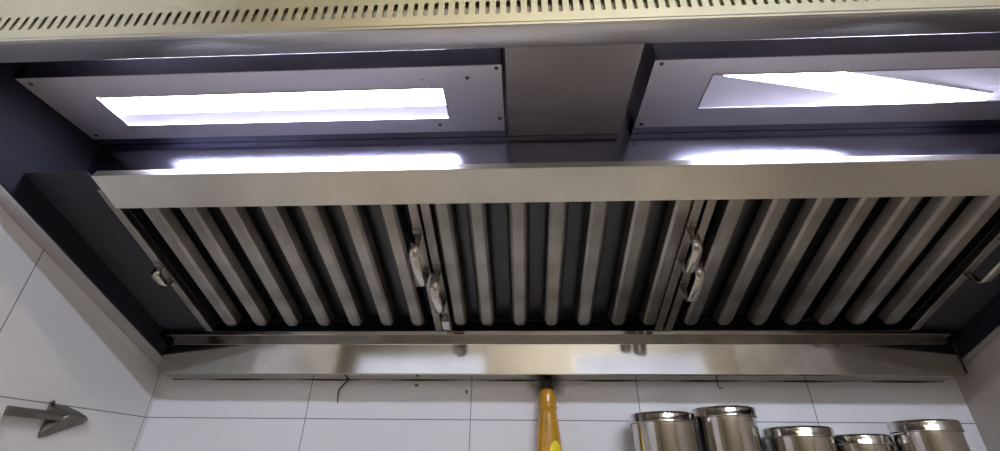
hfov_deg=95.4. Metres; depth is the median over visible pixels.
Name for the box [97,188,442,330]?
filter
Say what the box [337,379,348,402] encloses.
wire
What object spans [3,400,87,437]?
bracket
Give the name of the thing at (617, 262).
filter
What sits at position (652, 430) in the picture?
steel canister
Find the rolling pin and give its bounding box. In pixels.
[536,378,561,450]
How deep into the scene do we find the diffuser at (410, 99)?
0.66 m
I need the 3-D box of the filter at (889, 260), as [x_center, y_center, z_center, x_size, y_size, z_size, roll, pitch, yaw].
[0.494,0.048,0.692,0.427,0.144,0.314,-1,-28,3]
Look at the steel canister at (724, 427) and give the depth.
0.71 m
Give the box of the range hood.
[0,0,999,382]
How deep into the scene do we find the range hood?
0.62 m
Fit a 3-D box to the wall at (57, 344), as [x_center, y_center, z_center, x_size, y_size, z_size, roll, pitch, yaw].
[-0.741,0.331,0.337,0.120,2.720,0.937,-1,-28,3]
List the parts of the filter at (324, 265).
handle mount, frame, handle, handle mount, handle, frame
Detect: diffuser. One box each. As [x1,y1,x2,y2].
[107,89,445,113]
[724,72,992,101]
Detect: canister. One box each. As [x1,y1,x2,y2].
[630,411,699,450]
[692,405,762,450]
[762,425,837,450]
[834,434,894,450]
[886,419,970,450]
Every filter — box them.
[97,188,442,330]
[420,200,703,330]
[664,195,999,329]
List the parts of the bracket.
arrowhead plate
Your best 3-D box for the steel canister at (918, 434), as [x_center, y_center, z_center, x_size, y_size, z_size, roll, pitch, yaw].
[0.656,0.389,0.665,0.091,0.189,0.091,-1,-28,3]
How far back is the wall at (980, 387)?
0.76 m
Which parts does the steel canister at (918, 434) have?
canister lid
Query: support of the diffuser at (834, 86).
attached to the range hood
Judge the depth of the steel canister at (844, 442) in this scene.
0.70 m
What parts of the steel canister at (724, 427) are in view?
canister lid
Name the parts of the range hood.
panel, filler plate, light panel, baffle plate, plate, filter rail, light panel, filler plate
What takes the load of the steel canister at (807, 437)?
on the wall shelf
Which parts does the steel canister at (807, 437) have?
canister lid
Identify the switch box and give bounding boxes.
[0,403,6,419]
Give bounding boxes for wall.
[0,205,162,450]
[137,376,986,450]
[955,335,999,450]
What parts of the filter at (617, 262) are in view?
handle mount, frame, handle, frame, handle, handle mount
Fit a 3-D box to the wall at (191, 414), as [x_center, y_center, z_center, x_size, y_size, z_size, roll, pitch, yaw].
[0.080,0.567,0.756,1.715,2.720,0.100,-1,-28,3]
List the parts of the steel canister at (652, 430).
canister lid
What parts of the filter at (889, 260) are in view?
frame, handle, frame, handle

